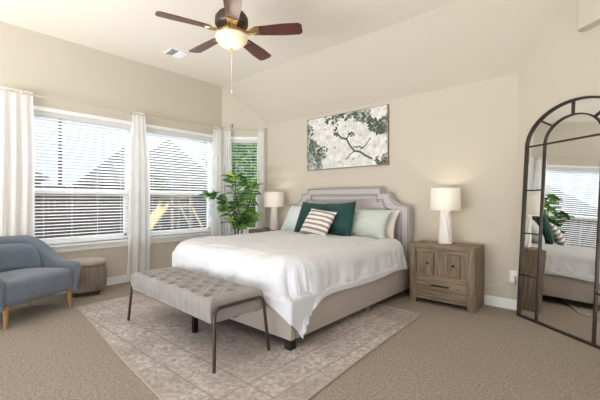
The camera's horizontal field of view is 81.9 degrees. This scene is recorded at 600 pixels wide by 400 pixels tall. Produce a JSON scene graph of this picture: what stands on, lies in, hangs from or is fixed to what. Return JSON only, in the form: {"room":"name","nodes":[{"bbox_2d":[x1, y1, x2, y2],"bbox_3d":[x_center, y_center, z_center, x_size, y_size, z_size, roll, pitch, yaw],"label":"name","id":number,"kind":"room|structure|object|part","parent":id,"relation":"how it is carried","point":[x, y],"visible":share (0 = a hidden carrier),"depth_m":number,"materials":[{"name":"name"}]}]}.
{"room":"bedroom","nodes":[
{"label":"bedroom","id":0,"kind":"room"},
{"bbox_2d":[0,21,221,277],"bbox_3d":[-3.501,-0.435,4.075,0.160,3.270,6.100,0,0,41],"label":"wall","id":1,"kind":"structure","parent":0,"point":[41,64],"depth_m":4.85,"materials":[{"name":"beige paint"}]},
{"bbox_2d":[33,105,131,252],"bbox_3d":[-2.916,-0.242,4.680,0.200,1.825,1.360,0,0,41],"label":"window","id":2,"kind":"structure","parent":1,"relation":"in","point":[65,247],"depth_m":4.73,"materials":[{"name":"white"}]},
{"bbox_3d":[-2.965,0.193,4.723,0.050,0.665,1.130,0,0,41],"label":"sash","id":3,"kind":"part","parent":2,"relation":"part of","materials":[{"name":"white"}]},
{"bbox_2d":[33,110,130,244],"bbox_3d":[-2.914,-0.271,4.678,0.058,1.666,1.204,0,0,41],"label":"window blind","id":4,"kind":"object","parent":2,"relation":"attached to","point":[37,113],"visible":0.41,"depth_m":4.65,"materials":[{"name":"white plastic"}]},
{"bbox_3d":[-2.916,0.551,4.680,0.050,0.022,1.196,0,0,41],"label":"rail","id":5,"kind":"part","parent":4,"relation":"part of","materials":[{"name":"white plastic"}]},
{"bbox_3d":[-2.796,-0.250,4.777,0.004,1.600,0.004,0,0,41],"label":"ladder cord","id":6,"kind":"part","parent":4,"relation":"part of","materials":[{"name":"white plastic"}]},
{"bbox_3d":[-2.908,-0.292,4.672,0.093,1.725,1.310,0,0,41],"label":"frame","id":7,"kind":"part","parent":2,"relation":"part of","materials":[{"name":"white"}]},
{"bbox_3d":[-2.892,0.620,4.658,0.135,0.100,1.360,0,0,41],"label":"sill","id":8,"kind":"part","parent":2,"relation":"part of","materials":[{"name":"white"}]},
{"bbox_2d":[55,275,130,294],"bbox_3d":[-3.436,1.145,4.018,0.014,0.110,6.100,0,0,41],"label":"baseboard","id":9,"kind":"structure","parent":1,"relation":"attached to","point":[123,278],"depth_m":4.94,"materials":[{"name":"white"}]},
{"bbox_2d":[0,88,223,130],"bbox_3d":[-2.673,-1.280,4.799,0.129,0.090,3.980,0,0,41],"label":"curtain rod","id":10,"kind":"object","parent":1,"relation":"attached to","point":[22,92],"visible":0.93,"depth_m":4.73,"materials":[{"name":"silver metal"}]},
{"bbox_2d":[0,86,34,236],"bbox_3d":[-3.329,-0.055,3.984,0.062,2.470,0.448,0,0,41],"label":"curtain","id":11,"kind":"object","parent":10,"relation":"hanging from","point":[17,143],"visible":0.7,"depth_m":4.01,"materials":[{"name":"white fabric"}]},
{"bbox_2d":[127,111,149,282],"bbox_3d":[-2.370,-0.055,5.075,0.072,2.470,0.339,0,0,41],"label":"curtain","id":12,"kind":"object","parent":10,"relation":"hanging from","point":[139,163],"visible":0.95,"depth_m":5.09,"materials":[{"name":"white fabric"}]},
{"bbox_2d":[211,126,222,235],"bbox_3d":[-1.459,-0.055,6.112,0.043,2.470,0.248,0,0,41],"label":"curtain","id":13,"kind":"object","parent":10,"relation":"hanging from","point":[217,157],"visible":0.71,"depth_m":6.09,"materials":[{"name":"white fabric"}]},
{"bbox_2d":[146,124,212,243],"bbox_3d":[-1.986,-0.242,5.739,0.200,1.825,1.420,0,0,41],"label":"window","id":14,"kind":"structure","parent":1,"relation":"in","point":[171,238],"depth_m":5.75,"materials":[{"name":"white"}]},
{"bbox_2d":[146,128,212,235],"bbox_3d":[-1.983,-0.271,5.737,0.058,1.666,1.264,0,0,41],"label":"window blind","id":15,"kind":"object","parent":14,"relation":"attached to","point":[152,131],"visible":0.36,"depth_m":5.72,"materials":[{"name":"white plastic"}]},
{"bbox_3d":[-1.986,0.551,5.739,0.050,0.022,1.256,0,0,41],"label":"rail","id":16,"kind":"part","parent":15,"relation":"part of","materials":[{"name":"white plastic"}]},
{"bbox_3d":[-1.977,-0.292,5.731,0.093,1.725,1.370,0,0,41],"label":"frame","id":17,"kind":"part","parent":14,"relation":"part of","materials":[{"name":"white"}]},
{"bbox_3d":[-2.034,0.193,5.782,0.050,0.665,1.190,0,0,41],"label":"sash","id":18,"kind":"part","parent":14,"relation":"part of","materials":[{"name":"white"}]},
{"bbox_3d":[-1.961,0.620,5.718,0.135,0.100,1.420,0,0,41],"label":"sill","id":19,"kind":"part","parent":14,"relation":"part of","materials":[{"name":"white"}]},
{"bbox_2d":[0,0,460,85],"bbox_3d":[-0.881,-2.120,1.573,7.800,0.100,6.400,0,0,41],"label":"ceiling","id":20,"kind":"structure","parent":0,"point":[129,29],"depth_m":4.08,"materials":[{"name":"white paint"}]},
{"bbox_2d":[163,47,188,58],"bbox_3d":[-1.746,-2.063,4.876,0.260,0.014,0.260,0,0,43],"label":"ceiling vent","id":21,"kind":"object","parent":20,"relation":"in","point":[172,52],"visible":1,"depth_m":4.87,"materials":[{"name":"white metal"}]},
{"bbox_2d":[155,0,302,92],"bbox_3d":[-0.667,-1.527,3.234,1.216,1.084,1.274,0,0,41],"label":"ceiling fan","id":22,"kind":"object","parent":20,"relation":"hanging from","point":[231,22],"visible":1,"depth_m":3.12,"materials":[{"name":"brown wood"}]},
{"bbox_3d":[-1.002,-1.552,2.987,0.455,0.038,0.146,0,0,-30],"label":"blade","id":23,"kind":"part","parent":22,"relation":"part of","materials":[{"name":"brown wood"}]},
{"bbox_3d":[-0.949,-1.552,3.488,0.456,0.038,0.148,0,0,41],"label":"blade","id":24,"kind":"part","parent":22,"relation":"part of","materials":[{"name":"brown wood"}]},
{"bbox_3d":[-0.632,-1.456,3.201,0.300,0.112,0.300,0,0,41],"label":"lamp shade","id":25,"kind":"part","parent":22,"relation":"part of","materials":[{"name":"beige glass"}]},
{"bbox_3d":[-0.632,-1.180,3.201,0.020,0.390,0.020,0,0,41],"label":"pull chain","id":26,"kind":"part","parent":22,"relation":"part of","materials":[{"name":"silver metal"}]},
{"bbox_3d":[-0.543,-1.552,2.783,0.146,0.038,0.455,0,0,-12],"label":"blade","id":27,"kind":"part","parent":22,"relation":"part of","materials":[{"name":"brown wood"}]},
{"bbox_3d":[-0.459,-1.552,3.592,0.146,0.038,0.455,0,0,24],"label":"blade","id":28,"kind":"part","parent":22,"relation":"part of","materials":[{"name":"brown wood"}]},
{"bbox_3d":[-0.207,-1.552,3.157,0.455,0.038,0.146,0,0,6],"label":"blade","id":29,"kind":"part","parent":22,"relation":"part of","materials":[{"name":"brown wood"}]},
{"bbox_2d":[222,87,267,227],"bbox_3d":[-1.015,-0.435,6.422,0.838,3.270,0.160,0,0,-4],"label":"wall","id":30,"kind":"structure","parent":0,"point":[235,116],"depth_m":6.34,"materials":[{"name":"beige paint"}]},
{"bbox_2d":[231,137,257,234],"bbox_3d":[-1.031,-0.242,6.381,0.670,1.825,0.200,0,0,-4],"label":"window","id":31,"kind":"structure","parent":30,"relation":"in","point":[232,138],"depth_m":6.34,"materials":[{"name":"white"}]},
{"bbox_3d":[-1.029,0.620,6.348,0.670,0.100,0.135,0,0,-4],"label":"sill","id":32,"kind":"part","parent":31,"relation":"part of","materials":[{"name":"white"}]},
{"bbox_3d":[-1.036,0.156,6.446,0.474,0.772,0.050,0,0,-4],"label":"sash","id":33,"kind":"part","parent":31,"relation":"part of","materials":[{"name":"white"}]},
{"bbox_2d":[231,140,257,230],"bbox_3d":[-1.031,-0.271,6.378,0.514,1.666,0.058,0,0,-4],"label":"window blind","id":34,"kind":"object","parent":31,"relation":"attached to","point":[232,141],"visible":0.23,"depth_m":6.37,"materials":[{"name":"white plastic"}]},
{"bbox_3d":[-1.030,-0.292,6.369,0.620,1.725,0.093,0,0,-4],"label":"frame","id":35,"kind":"part","parent":31,"relation":"part of","materials":[{"name":"white"}]},
{"bbox_2d":[225,127,264,131],"bbox_3d":[-0.995,-1.285,6.289,0.720,0.080,0.108,0,0,-4],"label":"curtain rod","id":36,"kind":"object","parent":30,"relation":"attached to","point":[226,127],"visible":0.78,"depth_m":6.24,"materials":[{"name":"silver metal"}]},
{"bbox_2d":[223,128,230,235],"bbox_3d":[-1.308,-0.055,6.223,0.159,2.470,0.058,0,0,-7],"label":"curtain","id":37,"kind":"object","parent":36,"relation":"hanging from","point":[227,134],"visible":0.56,"depth_m":6.22,"materials":[{"name":"white fabric"}]},
{"bbox_3d":[-0.992,-1.255,6.243,0.720,0.016,0.016,0,0,-4],"label":"rod","id":38,"kind":"part","parent":36,"relation":"part of","materials":[{"name":"silver metal"}]},
{"bbox_2d":[257,129,264,227],"bbox_3d":[-0.704,-0.055,6.267,0.148,2.470,0.062,0,0,-10],"label":"curtain","id":39,"kind":"object","parent":36,"relation":"hanging from","point":[260,151],"visible":0.7,"depth_m":6.26,"materials":[{"name":"white fabric"}]},
{"bbox_2d":[0,282,599,399],"bbox_3d":[-0.551,1.260,1.948,7.800,0.120,7.400,0,0,41],"label":"floor","id":40,"kind":"structure","parent":0,"point":[49,350],"depth_m":2.59,"materials":[{"name":"carpet"}]},
{"bbox_2d":[0,235,80,329],"bbox_3d":[-2.966,0.798,3.614,0.731,0.806,0.972,0,0,13],"label":"armchair","id":41,"kind":"object","parent":40,"relation":"on","point":[30,269],"visible":1,"depth_m":3.69,"materials":[{"name":"blue fabric"}]},
{"bbox_3d":[-2.734,1.095,3.217,0.053,0.213,0.052,0,0,13],"label":"leg","id":42,"kind":"part","parent":41,"relation":"part of","materials":[{"name":"brown wood"}]},
{"bbox_2d":[0,243,41,271],"bbox_3d":[-3.087,0.625,3.643,0.157,0.310,0.645,0,0,13],"label":"cushion","id":43,"kind":"object","parent":41,"relation":"on","point":[13,256],"depth_m":3.78,"materials":[{"name":"blue fabric"}]},
{"bbox_3d":[-2.895,0.874,3.597,0.585,0.275,0.730,0,0,13],"label":"seat","id":44,"kind":"part","parent":41,"relation":"part of","materials":[{"name":"blue fabric"}]},
{"bbox_3d":[-2.581,1.095,3.865,0.053,0.213,0.052,0,0,13],"label":"leg","id":45,"kind":"part","parent":41,"relation":"part of","materials":[{"name":"brown wood"}]},
{"bbox_2d":[72,257,106,296],"bbox_3d":[-2.734,0.976,4.440,0.457,0.448,0.457,0,0,41],"label":"ottoman","id":46,"kind":"object","parent":40,"relation":"on","point":[93,270],"visible":0.63,"depth_m":4.30,"materials":[{"name":"wood"}]},
{"bbox_3d":[-2.734,0.788,4.440,0.452,0.073,0.452,0,0,41],"label":"lid","id":47,"kind":"part","parent":46,"relation":"part of","materials":[{"name":"fabric"}]},
{"bbox_2d":[197,171,263,234],"bbox_3d":[-1.103,0.364,5.586,1.073,1.672,0.543,0,0,4],"label":"fig","id":48,"kind":"object","parent":40,"relation":"on","point":[241,222],"visible":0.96,"depth_m":5.54,"materials":[{"name":"green plant"}]},
{"bbox_2d":[76,293,420,399],"bbox_3d":[-0.671,1.193,3.624,3.217,0.013,2.694,0,0,41],"label":"area rug","id":49,"kind":"object","parent":40,"relation":"on","point":[158,343],"visible":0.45,"depth_m":2.73,"materials":[{"name":"beige carpet"}]},
{"bbox_2d":[127,266,269,373],"bbox_3d":[-0.971,0.943,3.079,1.540,0.492,0.525,0,0,43],"label":"tufted bench","id":50,"kind":"object","parent":49,"relation":"on","point":[209,299],"visible":1,"depth_m":2.75,"materials":[{"name":"fabric"}]},
{"bbox_3d":[-1.510,0.969,3.587,0.059,0.439,0.525,0,0,43],"label":"leg frame","id":51,"kind":"part","parent":50,"relation":"part of","materials":[{"name":"brown metal"}]},
{"bbox_3d":[-0.944,1.038,3.108,0.040,0.300,0.040,0,0,43],"label":"leg","id":52,"kind":"part","parent":50,"relation":"part of","materials":[{"name":"black wood"}]},
{"bbox_3d":[-0.971,0.880,3.079,1.330,0.018,0.430,0,0,43],"label":"under frame","id":53,"kind":"part","parent":50,"relation":"part of","materials":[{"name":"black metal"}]},
{"bbox_3d":[-0.971,0.784,3.079,1.416,0.176,0.498,0,0,43],"label":"seat","id":54,"kind":"part","parent":50,"relation":"part of","materials":[{"name":"fabric"}]},
{"bbox_3d":[-0.432,0.969,2.571,0.059,0.439,0.525,0,0,43],"label":"leg frame","id":55,"kind":"part","parent":50,"relation":"part of","materials":[{"name":"brown metal"}]},
{"bbox_2d":[230,187,412,350],"bbox_3d":[-0.093,0.512,4.295,2.130,1.375,2.360,0,0,41],"label":"bed","id":56,"kind":"object","parent":49,"relation":"on","point":[336,306],"visible":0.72,"depth_m":3.86,"materials":[{"name":"fabric"}]},
{"bbox_3d":[-0.849,0.970,3.435,2.130,0.280,0.070,0,0,41],"label":"foot rail","id":57,"kind":"part","parent":56,"relation":"part of","materials":[{"name":"fabric"}]},
{"bbox_3d":[-0.079,1.149,2.765,0.068,0.078,0.068,0,0,41],"label":"leg","id":58,"kind":"part","parent":56,"relation":"part of","materials":[{"name":"black wood"}]},
{"bbox_3d":[0.606,0.309,5.090,2.060,0.960,0.009,0,0,41],"label":"nailhead trim","id":59,"kind":"part","parent":56,"relation":"part of","materials":[{"name":"grey metal"}]},
{"bbox_3d":[0.679,0.970,3.613,0.070,0.280,2.215,0,0,41],"label":"rail","id":60,"kind":"part","parent":56,"relation":"part of","materials":[{"name":"fabric"}]},
{"bbox_3d":[0.606,0.351,5.090,1.892,0.876,0.009,0,0,41],"label":"nailhead trim","id":61,"kind":"part","parent":56,"relation":"part of","materials":[{"name":"grey fabric"}]},
{"bbox_3d":[0.661,0.343,5.153,2.070,1.035,0.075,0,0,41],"label":"headboard","id":62,"kind":"part","parent":56,"relation":"part of","materials":[{"name":"fabric"}]},
{"bbox_3d":[1.363,1.149,4.407,0.068,0.078,0.068,0,0,41],"label":"leg","id":63,"kind":"part","parent":56,"relation":"part of","materials":[{"name":"black"}]},
{"bbox_3d":[-0.091,0.765,4.297,1.930,0.330,2.185,0,0,41],"label":"mattress","id":64,"kind":"object","parent":56,"relation":"on","visible":0},
{"bbox_2d":[172,230,407,338],"bbox_3d":[-0.207,0.765,4.141,2.243,0.656,2.099,0,0,41],"label":"duvet","id":65,"kind":"object","parent":64,"relation":"on","point":[293,271],"visible":0.93,"depth_m":3.26,"materials":[{"name":"white fabric"}]},
{"bbox_2d":[281,206,300,230],"bbox_3d":[0.051,0.294,5.239,0.311,0.407,0.806,0,0,-44],"label":"bed pillow","id":66,"kind":"object","parent":65,"relation":"on","point":[291,219],"visible":0.38,"depth_m":5.29,"materials":[{"name":"white fabric"}]},
{"bbox_2d":[294,202,326,231],"bbox_3d":[0.164,0.260,4.928,0.513,0.476,0.251,0,0,45],"label":"throw cushion","id":67,"kind":"object","parent":65,"relation":"on","point":[306,207],"visible":0.48,"depth_m":4.94,"materials":[{"name":"fabric"}]},
{"bbox_2d":[299,208,336,235],"bbox_3d":[0.233,0.307,4.613,0.265,0.383,0.473,0,0,-45],"label":"throw cushion","id":68,"kind":"object","parent":65,"relation":"on","point":[319,222],"visible":0.96,"depth_m":4.54,"materials":[{"name":"fabric"}]},
{"bbox_2d":[326,201,355,235],"bbox_3d":[0.511,0.257,4.611,0.235,0.483,0.532,0,0,-45],"label":"throw cushion","id":69,"kind":"object","parent":65,"relation":"on","point":[342,224],"visible":0.8,"depth_m":4.49,"materials":[{"name":"fabric"}]},
{"bbox_2d":[351,209,391,238],"bbox_3d":[0.803,0.311,4.580,0.809,0.373,0.299,0,0,38],"label":"bed pillow","id":70,"kind":"object","parent":65,"relation":"on","point":[366,223],"visible":0.62,"depth_m":4.40,"materials":[{"name":"grey fabric"}]},
{"bbox_2d":[385,210,399,237],"bbox_3d":[0.932,0.313,4.681,0.826,0.371,0.259,0,0,43],"label":"bed pillow","id":71,"kind":"object","parent":64,"relation":"on","point":[389,232],"visible":0.19,"depth_m":4.42,"materials":[{"name":"white fabric"}]},
{"bbox_2d":[249,228,280,232],"bbox_3d":[-0.508,0.855,5.951,0.710,0.690,0.431,0,0,41],"label":"nightstand","id":72,"kind":"object","parent":40,"relation":"on","point":[258,230],"visible":0.13,"depth_m":5.98,"materials":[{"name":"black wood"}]},
{"bbox_2d":[264,192,283,229],"bbox_3d":[-0.442,0.184,5.913,0.336,0.645,0.336,0,0,41],"label":"table lamp","id":73,"kind":"object","parent":72,"relation":"on","point":[273,200],"visible":1,"depth_m":5.82,"materials":[{"name":"white ceramic"}]},
{"bbox_3d":[-0.442,-0.010,5.913,0.336,0.256,0.336,0,0,41],"label":"lamp shade","id":74,"kind":"part","parent":73,"relation":"part of","materials":[{"name":"white fabric"}]},
{"bbox_2d":[410,240,483,312],"bbox_3d":[1.699,0.855,4.031,0.710,0.690,0.431,0,0,41],"label":"nightstand","id":75,"kind":"object","parent":40,"relation":"on","point":[453,273],"visible":1,"depth_m":3.87,"materials":[{"name":"brown wood"}]},
{"bbox_3d":[1.469,0.877,4.254,0.070,0.645,0.400,0,0,41],"label":"post","id":76,"kind":"part","parent":75,"relation":"part of","materials":[{"name":"brown wood"}]},
{"bbox_3d":[1.410,0.734,4.072,0.074,0.253,0.012,0,0,41],"label":"panel","id":77,"kind":"part","parent":75,"relation":"part of","materials":[{"name":"brown wood"}]},
{"bbox_3d":[1.482,0.734,3.997,0.125,0.249,0.024,0,0,41],"label":"door","id":78,"kind":"part","parent":75,"relation":"part of","materials":[{"name":"brown wood"}]},
{"bbox_3d":[1.593,0.734,3.911,0.146,0.253,0.012,0,0,41],"label":"panel","id":79,"kind":"part","parent":75,"relation":"part of","materials":[{"name":"brown wood"}]},
{"bbox_3d":[1.588,0.998,3.905,0.562,0.228,0.024,0,0,41],"label":"drawer","id":80,"kind":"part","parent":75,"relation":"part of","materials":[{"name":"brown wood"}]},
{"bbox_3d":[1.589,0.850,3.906,0.570,0.590,0.024,0,0,41],"label":"cross rail","id":81,"kind":"part","parent":75,"relation":"part of","materials":[{"name":"brown wood"}]},
{"bbox_2d":[430,188,460,243],"bbox_3d":[1.696,0.184,4.035,0.336,0.645,0.336,0,0,41],"label":"table lamp","id":82,"kind":"object","parent":75,"relation":"on","point":[446,200],"visible":1,"depth_m":3.95,"materials":[{"name":"white ceramic"}]},
{"bbox_3d":[1.696,-0.010,4.035,0.336,0.256,0.336,0,0,41],"label":"lamp shade","id":83,"kind":"part","parent":82,"relation":"part of","materials":[{"name":"white fabric"}]},
{"bbox_3d":[1.693,0.734,3.812,0.125,0.249,0.024,0,0,41],"label":"door","id":84,"kind":"part","parent":75,"relation":"part of","materials":[{"name":"brown wood"}]},
{"bbox_3d":[1.776,0.734,3.749,0.074,0.253,0.012,0,0,41],"label":"panel","id":85,"kind":"part","parent":75,"relation":"part of","materials":[{"name":"brown wood"}]},
{"bbox_3d":[1.950,0.877,3.832,0.070,0.645,0.400,0,0,41],"label":"post","id":86,"kind":"part","parent":75,"relation":"part of","materials":[{"name":"brown wood"}]},
{"bbox_2d":[516,96,599,348],"bbox_3d":[2.416,0.143,3.124,0.154,2.116,0.995,0,0,-10],"label":"floor mirror","id":87,"kind":"object","parent":40,"relation":"on","point":[559,272],"visible":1,"depth_m":3.17,"materials":[{"name":"clear glass"}]},
{"bbox_2d":[268,73,517,299],"bbox_3d":[0.945,-0.435,5.127,3.950,3.270,0.160,0,0,41],"label":"wall","id":88,"kind":"structure","parent":0,"point":[465,137],"depth_m":4.22,"materials":[{"name":"beige paint"}]},
{"bbox_2d":[307,104,388,170],"bbox_3d":[0.671,-0.900,5.232,1.450,0.830,0.042,0,0,41],"label":"canvas painting","id":89,"kind":"object","parent":88,"relation":"attached to","point":[358,138],"visible":1,"depth_m":5.15,"materials":[{"name":"multicoloured"}]},
{"bbox_2d":[484,295,516,309],"bbox_3d":[0.887,1.145,5.062,3.950,0.110,0.014,0,0,41],"label":"baseboard","id":90,"kind":"structure","parent":88,"relation":"attached to","point":[495,301],"depth_m":3.86,"materials":[{"name":"white"}]},
{"bbox_2d":[510,270,516,280],"bbox_3d":[2.338,0.830,3.789,0.072,0.116,0.010,0,0,41],"label":"wall outlet","id":91,"kind":"object","parent":88,"relation":"attached to","point":[512,272],"visible":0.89,"depth_m":3.79,"materials":[{"name":"white plastic"}]},
{"bbox_2d":[510,276,515,282],"bbox_3d":[2.318,0.865,3.773,0.050,0.070,0.049,0,0,41],"label":"plug adapter","id":92,"kind":"object","parent":91,"relation":"attached to","point":[512,278],"visible":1,"depth_m":3.76,"materials":[{"name":"white plastic"}]},
{"bbox_2d":[222,0,571,143],"bbox_3d":[1.494,-1.660,4.275,7.800,1.020,0.795,0,0,41],"label":"ceiling","id":93,"kind":"structure","parent":0,"point":[462,42],"depth_m":4.25,"materials":[{"name":"beige paint"}]},
{"bbox_2d":[518,0,599,271],"bbox_3d":[2.717,-0.435,2.352,0.160,3.270,2.900,0,0,-10],"label":"wall","id":94,"kind":"structure","parent":0,"point":[565,65],"depth_m":3.32,"materials":[{"name":"beige paint"}]},
{"bbox_2d":[577,0,599,31],"bbox_3d":[2.650,-1.775,1.999,0.100,0.590,2.130,0,0,-10],"label":"trim","id":95,"kind":"structure","parent":94,"relation":"attached to","point":[588,11],"depth_m":2.93,"materials":[{"name":"beige paint"}]},
{"label":"outside","id":96,"kind":"structure","parent":0,"visible":0},
{"bbox_3d":[-19.630,1.650,27.237,54.550,0.100,65.000,0,0,41],"label":"ground","id":97,"kind":"structure","parent":96,"visible":0},
{"bbox_2d":[35,170,52,234],"bbox_3d":[-15.469,-0.650,15.725,5.800,4.500,5.800,0,0,41],"label":"house","id":98,"kind":"structure","parent":97,"relation":"on","point":[35,170],"depth_m":15.84,"materials":[{"name":"beige"}]},
{"bbox_2d":[58,119,61,184],"bbox_3d":[-10.273,-1.600,14.820,0.160,6.400,2.200,0,0,41],"label":"utility pole","id":99,"kind":"object","parent":97,"relation":"on","point":[59,119],"visible":0.02,"depth_m":14.77,"materials":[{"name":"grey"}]},
{"bbox_2d":[73,148,180,228],"bbox_3d":[-10.163,-0.800,20.248,5.000,4.800,4.200,0,0,41],"label":"house","id":100,"kind":"structure","parent":97,"relation":"on","point":[122,148],"depth_m":18.94,"materials":[{"name":"beige"}]},
{"bbox_2d":[35,186,255,238],"bbox_3d":[-3.058,0.580,14.669,0.062,2.040,30.000,0,0,41],"label":"wooden fence","id":101,"kind":"object","parent":97,"relation":"on","point":[203,199],"visible":0.06,"depth_m":10.75,"materials":[{"name":"brown wood"}]},
{"bbox_3d":[-3.049,0.555,14.662,0.038,1.290,30.000,0,0,41],"label":"rail","id":102,"kind":"part","parent":101,"relation":"part of","materials":[{"name":"brown wood"}]},
{"bbox_2d":[120,167,170,187],"bbox_3d":[-6.697,0.061,15.086,2.313,3.086,2.260,0,0,41],"label":"leafy tree","id":103,"kind":"object","parent":97,"relation":"on","point":[151,167],"visible":0.11,"depth_m":14.96,"materials":[{"name":"green plant"}]},
{"bbox_2d":[150,190,202,230],"bbox_3d":[-3.454,0.682,9.097,0.700,1.865,2.646,0,0,41],"label":"playset","id":104,"kind":"object","parent":97,"relation":"on","point":[171,203],"visible":0.28,"depth_m":9.04,"materials":[{"name":"brown"}]},
{"bbox_3d":[-3.743,0.675,9.254,0.060,1.850,0.060,0,0,41],"label":"post","id":105,"kind":"part","parent":104,"relation":"part of","materials":[{"name":"brown wood"}]},
{"bbox_3d":[-3.262,0.675,8.831,0.060,1.850,0.060,0,0,41],"label":"post","id":106,"kind":"part","parent":104,"relation":"part of","materials":[{"name":"brown wood"}]},
{"bbox_3d":[-3.324,-0.135,9.245,0.660,0.230,0.560,0,0,41],"label":"canopy panel","id":107,"kind":"part","parent":104,"relation":"part of","materials":[{"name":"brown wood"}]},
{"bbox_3d":[-3.393,0.675,9.652,0.060,1.850,0.060,0,0,41],"label":"post","id":108,"kind":"part","parent":104,"relation":"part of","materials":[{"name":"brown wood"}]},
{"bbox_3d":[-2.912,0.675,9.229,0.060,1.850,0.060,0,0,41],"label":"post","id":109,"kind":"part","parent":104,"relation":"part of","materials":[{"name":"brown wood"}]},
{"bbox_3d":[-2.637,0.890,9.573,0.060,1.450,0.852,0,0,41],"label":"ladder rail","id":110,"kind":"part","parent":104,"relation":"part of","materials":[{"name":"brown"}]},
{"bbox_2d":[149,140,207,188],"bbox_3d":[-11.057,-1.700,28.622,5.800,6.600,7.400,0,0,41],"label":"house","id":111,"kind":"structure","parent":97,"relation":"on","point":[166,140],"depth_m":27.69,"materials":[{"name":"beige"}]},
{"bbox_2d":[202,142,256,224],"bbox_3d":[-1.797,-1.085,12.662,3.621,5.375,3.610,0,0,41],"label":"leafy tree","id":112,"kind":"object","parent":97,"relation":"on","point":[235,148],"visible":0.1,"depth_m":11.48,"materials":[{"name":"green plant"}]}
]}

